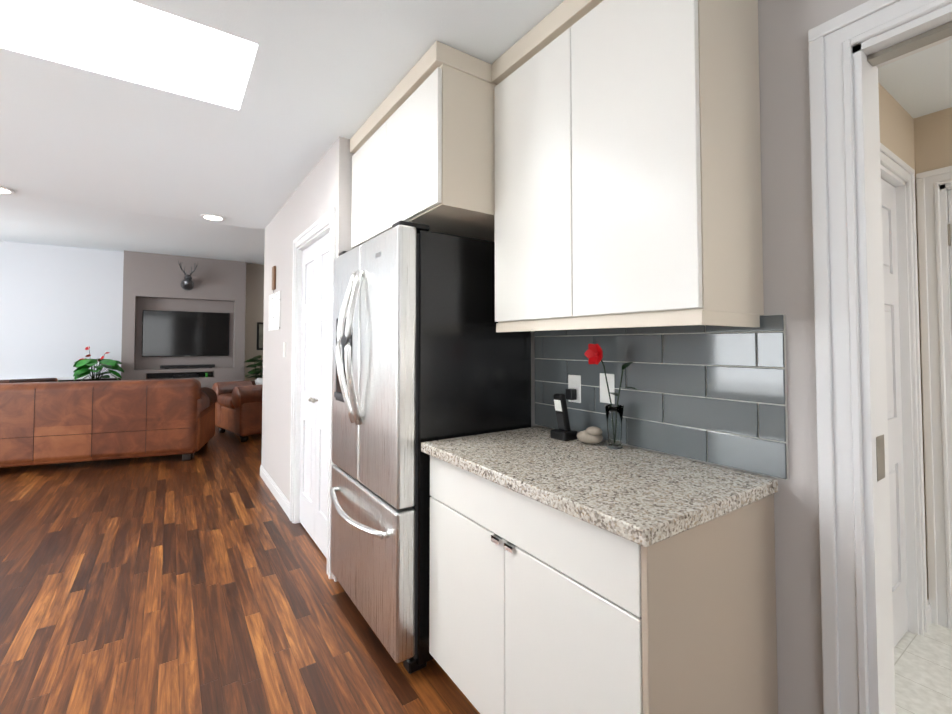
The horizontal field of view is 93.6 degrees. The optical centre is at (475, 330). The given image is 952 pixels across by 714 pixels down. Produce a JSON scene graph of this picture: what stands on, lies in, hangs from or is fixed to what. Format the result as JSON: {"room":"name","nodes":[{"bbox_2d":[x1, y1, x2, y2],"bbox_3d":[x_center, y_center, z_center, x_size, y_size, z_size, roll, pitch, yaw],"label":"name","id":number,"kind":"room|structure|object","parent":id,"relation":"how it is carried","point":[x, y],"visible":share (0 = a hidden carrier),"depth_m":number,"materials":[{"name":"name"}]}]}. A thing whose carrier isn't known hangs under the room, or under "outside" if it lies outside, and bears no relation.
{"room":"kitchen","nodes":[
{"label":"kitchen","id":0,"kind":"room"},
{"bbox_2d":[0,0,251,89],"bbox_3d":[-1.918,-1.460,1.376,2.230,0.470,0.630,1,-2,-34],"label":"skylight","id":1,"kind":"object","parent":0,"point":[132,30],"depth_m":2.01,"materials":[{"name":"white glass"}]},
{"bbox_2d":[0,241,263,380],"bbox_3d":[-6.566,-0.134,8.246,7.800,3.350,0.100,1,-2,-34],"label":"wall","id":2,"kind":"structure","parent":0,"point":[61,307],"depth_m":7.77,"materials":[{"name":"white paint"}]},
{"bbox_2d":[0,375,120,381],"bbox_3d":[-8.098,1.143,7.047,3.960,0.725,0.090,1,-2,-34],"label":"sill","id":3,"kind":"structure","parent":2,"relation":"attached to","point":[63,379],"depth_m":7.81,"materials":[{"name":"white"}]},
{"bbox_2d":[257,322,262,349],"bbox_3d":[-4.181,0.122,9.784,1.120,0.590,0.033,1,-2,-34],"label":"framed art","id":4,"kind":"object","parent":2,"relation":"attached to","point":[259,335],"visible":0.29,"depth_m":9.49,"materials":[{"name":"black plastic"}]},
{"bbox_2d":[121,251,245,388],"bbox_3d":[-5.570,-0.122,8.623,1.950,3.350,0.400,1,-2,-34],"label":"wall","id":5,"kind":"structure","parent":0,"point":[152,281],"depth_m":8.49,"materials":[{"name":"grey paint"}]},
{"bbox_2d":[142,310,229,356],"bbox_3d":[-5.580,0.061,8.649,1.410,0.865,0.049,1,-2,-34],"label":"wall-mounted tv","id":6,"kind":"object","parent":5,"relation":"attached to","point":[172,333],"visible":0.98,"depth_m":8.60,"materials":[{"name":"black glass"}]},
{"bbox_2d":[160,364,214,368],"bbox_3d":[-5.494,0.685,8.533,0.880,0.069,0.115,1,-2,-34],"label":"soundbar","id":7,"kind":"object","parent":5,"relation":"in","point":[187,366],"visible":1,"depth_m":8.48,"materials":[{"name":"grey plastic"}]},
{"bbox_2d":[178,260,197,290],"bbox_3d":[-5.370,-1.028,8.330,0.309,0.523,0.415,1,-2,-34],"label":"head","id":8,"kind":"object","parent":5,"relation":"attached to","point":[187,283],"visible":1,"depth_m":8.35},
{"bbox_2d":[173,373,207,377],"bbox_3d":[-5.494,0.854,8.598,0.560,0.084,0.240,1,-2,-34],"label":"boxes","id":9,"kind":"object","parent":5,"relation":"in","point":[186,375],"visible":0.98,"depth_m":8.50,"materials":[{"name":"black plastic"}]},
{"bbox_2d":[0,426,479,713],"bbox_3d":[-2.845,1.427,2.746,8.000,0.100,13.500,1,-2,-34],"label":"floor","id":10,"kind":"structure","parent":0,"point":[200,582],"depth_m":2.22,"materials":[{"name":"brown wood"}]},
{"bbox_2d":[0,378,58,382],"bbox_3d":[-6.521,0.962,6.115,1.212,1.031,1.210,2,-2,-44],"label":"table","id":11,"kind":"object","parent":10,"relation":"on","point":[31,380],"visible":0.12,"depth_m":6.58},
{"bbox_2d":[0,379,216,467],"bbox_3d":[-4.389,0.996,5.043,2.410,0.900,1.050,1,-2,-21],"label":"sofa","id":12,"kind":"object","parent":10,"relation":"on","point":[42,423],"visible":1,"depth_m":4.67,"materials":[{"name":"brown leather"}]},
{"bbox_2d":[212,378,262,441],"bbox_3d":[-3.106,1.004,6.588,1.144,0.975,1.146,-2,-2,44],"label":"armchair","id":13,"kind":"object","parent":10,"relation":"on","point":[238,407],"visible":0.31,"depth_m":5.99,"materials":[{"name":"brown leather"}]},
{"bbox_2d":[243,355,262,378],"bbox_3d":[-4.171,1.021,8.871,0.840,1.078,0.839,1,-2,-34],"label":"floor plant","id":14,"kind":"object","parent":10,"relation":"on","point":[255,372],"visible":0.35,"depth_m":8.80,"materials":[{"name":"green plant"}]},
{"bbox_2d":[330,220,530,673],"bbox_3d":[-0.297,0.466,2.237,0.776,1.790,0.850,1,-2,-34],"label":"fridge","id":15,"kind":"object","parent":10,"relation":"on","point":[424,350],"visible":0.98,"depth_m":1.88,"materials":[{"name":"grey metal"}]},
{"bbox_2d":[421,426,777,713],"bbox_3d":[0.325,0.883,1.493,0.627,0.912,1.000,1,-2,-34],"label":"base cabinet","id":16,"kind":"object","parent":10,"relation":"on","point":[576,576],"visible":1,"depth_m":1.19,"materials":[{"name":"beige wood"}]},
{"bbox_2d":[550,393,577,440],"bbox_3d":[0.355,0.344,1.805,0.080,0.183,0.085,1,-2,-34],"label":"phone","id":17,"kind":"object","parent":16,"relation":"on","point":[563,432],"visible":1,"depth_m":1.78,"materials":[{"name":"black plastic"}]},
{"bbox_2d":[577,426,602,443],"bbox_3d":[0.442,0.399,1.721,0.088,0.069,0.119,1,-2,-34],"label":"decorative piece","id":18,"kind":"object","parent":16,"relation":"on","point":[591,435],"visible":1,"depth_m":1.68,"materials":[{"name":"beige stone"}]},
{"bbox_2d":[584,344,636,449],"bbox_3d":[0.501,0.239,1.638,0.098,0.383,0.180,1,-2,-34],"label":"flower vase","id":19,"kind":"object","parent":16,"relation":"on","point":[593,353],"visible":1,"depth_m":1.63,"materials":[{"name":"clear glass"}]},
{"bbox_3d":[-6.744,1.261,7.205,1.380,0.500,0.650,1,-2,-34],"label":"console table","id":20,"kind":"object","parent":10,"relation":"on","visible":0},
{"bbox_2d":[73,346,123,380],"bbox_3d":[-6.382,0.639,7.547,0.677,0.760,0.754,1,-2,-34],"label":"plant","id":21,"kind":"object","parent":20,"relation":"on","point":[82,365],"visible":0.9,"depth_m":7.44,"materials":[{"name":"green plant"}]},
{"bbox_2d":[0,0,563,264],"bbox_3d":[-2.845,-1.406,2.831,7.800,0.649,13.300,1,-2,-34],"label":"ceiling","id":22,"kind":"structure","parent":0,"point":[100,150],"depth_m":2.28,"materials":[{"name":"white paint"}]},
{"bbox_2d":[0,186,14,193],"bbox_3d":[-3.589,-1.061,3.342,0.196,0.016,0.196,1,-2,-34],"label":"recessed light","id":23,"kind":"object","parent":22,"relation":"in","point":[4,190],"visible":1,"depth_m":3.37,"materials":[{"name":"white"}]},
{"bbox_2d":[201,214,225,220],"bbox_3d":[-2.404,-1.038,4.090,0.196,0.016,0.196,1,-2,-34],"label":"recessed light","id":24,"kind":"object","parent":22,"relation":"in","point":[213,217],"visible":1,"depth_m":4.07,"materials":[{"name":"white"}]},
{"bbox_2d":[261,136,353,581],"bbox_3d":[-1.405,0.119,3.496,0.100,2.560,2.410,1,-2,-34],"label":"wall","id":25,"kind":"structure","parent":0,"point":[323,188],"depth_m":3.45,"materials":[{"name":"grey paint"}]},
{"bbox_2d":[268,266,279,330],"bbox_3d":[-1.810,-0.291,3.995,0.019,0.570,0.510,1,-2,-34],"label":"picture","id":26,"kind":"object","parent":25,"relation":"attached to","point":[274,311],"visible":1,"depth_m":3.96,"materials":[{"name":"paper"}]},
{"bbox_2d":[283,342,285,356],"bbox_3d":[-1.550,0.152,3.608,0.009,0.120,0.070,1,-2,-34],"label":"switch plate","id":27,"kind":"object","parent":25,"relation":"attached to","point":[284,348],"visible":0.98,"depth_m":3.59,"materials":[{"name":"white plastic"}]},
{"bbox_2d":[290,207,335,578],"bbox_3d":[-1.038,0.347,2.934,0.120,2.070,1.000,1,-2,-34],"label":"door frame","id":28,"kind":"structure","parent":25,"relation":"attached to","point":[322,226],"depth_m":3.24,"materials":[{"name":"white wood"}]},
{"bbox_2d":[299,232,329,557],"bbox_3d":[-1.050,0.385,2.925,0.072,1.970,0.830,1,-2,-34],"label":"bifold pantry door","id":29,"kind":"structure","parent":25,"relation":"in","point":[314,390],"depth_m":2.94,"materials":[{"name":"white wood"}]},
{"bbox_2d":[531,0,868,713],"bbox_3d":[1.293,0.037,0.768,0.120,2.560,5.300,1,-2,-34],"label":"wall","id":30,"kind":"structure","parent":0,"point":[785,27],"depth_m":1.25,"materials":[{"name":"grey paint"}]},
{"bbox_2d":[350,40,497,248],"bbox_3d":[-0.179,-0.782,2.288,0.619,0.628,1.001,1,-2,-34],"label":"upper cabinet","id":31,"kind":"object","parent":30,"relation":"attached to","point":[422,146],"visible":0.79,"depth_m":1.85,"materials":[{"name":"beige wood"}]},
{"bbox_2d":[492,0,763,331],"bbox_3d":[0.457,-0.559,1.581,0.359,1.115,0.867,1,-2,-34],"label":"upper cabinet","id":32,"kind":"object","parent":30,"relation":"attached to","point":[627,142],"visible":1,"depth_m":1.31,"materials":[{"name":"beige wood"}]},
{"bbox_2d":[534,315,788,479],"bbox_3d":[0.577,0.199,1.690,0.014,0.464,1.047,1,-2,-34],"label":"tile backsplash","id":33,"kind":"structure","parent":30,"relation":"attached to","point":[717,395],"depth_m":1.49,"materials":[{"name":"grey tile"}]},
{"bbox_2d":[566,375,580,402],"bbox_3d":[0.405,0.245,1.892,0.039,0.116,0.072,1,-2,-34],"label":"electrical outlet plate","id":34,"kind":"object","parent":33,"relation":"attached to","point":[573,392],"depth_m":1.88,"materials":[{"name":"white plastic"}]},
{"bbox_2d":[600,373,614,403],"bbox_3d":[0.515,0.227,1.760,0.007,0.116,0.072,1,-2,-34],"label":"electrical outlet plate","id":35,"kind":"object","parent":33,"relation":"attached to","point":[604,396],"depth_m":1.76,"materials":[{"name":"white plastic"}]},
{"bbox_2d":[808,0,951,713],"bbox_3d":[1.329,0.240,0.714,0.169,2.150,1.260,1,-2,-34],"label":"door frame","id":36,"kind":"structure","parent":30,"relation":"attached to","point":[852,51],"depth_m":1.14,"materials":[{"name":"white painted wood"},{"name":"brushed nickel"}]},
{"bbox_2d":[878,82,927,598],"bbox_3d":[1.519,0.067,1.776,1.380,2.560,0.110,1,-2,-34],"label":"wall","id":37,"kind":"structure","parent":0,"point":[921,144],"depth_m":2.07,"materials":[{"name":"beige paint"}]},
{"bbox_2d":[881,179,907,646],"bbox_3d":[1.642,0.334,1.827,0.730,2.005,0.074,1,-2,-34],"label":"door","id":38,"kind":"structure","parent":37,"relation":"in","point":[895,442],"depth_m":1.98,"materials":[{"name":"white wood"}]},
{"bbox_2d":[880,143,935,635],"bbox_3d":[1.633,0.296,1.841,0.900,2.105,0.120,1,-2,-34],"label":"door frame","id":39,"kind":"structure","parent":37,"relation":"attached to","point":[894,170],"depth_m":2.03,"materials":[{"name":"white wood"}]},
{"bbox_2d":[878,39,951,118],"bbox_3d":[2.479,-1.116,0.408,1.385,0.074,3.310,1,-2,-34],"label":"ceiling","id":40,"kind":"structure","parent":0,"point":[917,85],"depth_m":1.85,"materials":[{"name":"white paint"}]},
{"bbox_2d":[894,623,951,713],"bbox_3d":[2.225,1.308,0.579,1.530,0.007,4.000,1,-2,-34],"label":"floor","id":41,"kind":"structure","parent":0,"point":[923,673],"depth_m":1.76,"materials":[{"name":"tile"}]},
{"bbox_2d":[922,107,951,171],"bbox_3d":[3.082,0.039,0.845,0.140,2.560,3.410,1,-2,-34],"label":"wall","id":42,"kind":"structure","parent":0,"point":[936,126],"depth_m":2.10,"materials":[{"name":"beige paint"}]},
{"bbox_2d":[920,166,951,629],"bbox_3d":[2.466,0.290,1.712,0.170,2.110,1.060,1,-2,-34],"label":"door frame","id":43,"kind":"structure","parent":42,"relation":"attached to","point":[933,187],"depth_m":2.07,"materials":[{"name":"white wood"}]},
{"bbox_2d":[947,189,951,307],"bbox_3d":[2.422,0.328,1.686,0.140,1.990,0.874,1,-2,-34],"label":"front door","id":44,"kind":"structure","parent":42,"relation":"in","point":[949,226],"depth_m":2.07,"materials":[{"name":"white wood"}]},
{"bbox_3d":[-2.817,-0.299,2.756,8.000,3.350,13.400,1,-2,-34],"label":"wall","id":45,"kind":"structure","parent":0,"visible":0},
{"bbox_2d":[260,465,289,518],"bbox_3d":[-1.742,1.358,3.853,0.016,0.105,1.360,1,-2,-34],"label":"baseboard","id":46,"kind":"structure","parent":45,"relation":"attached to","point":[278,494],"depth_m":3.75,"materials":[{"name":"white"}]}
]}

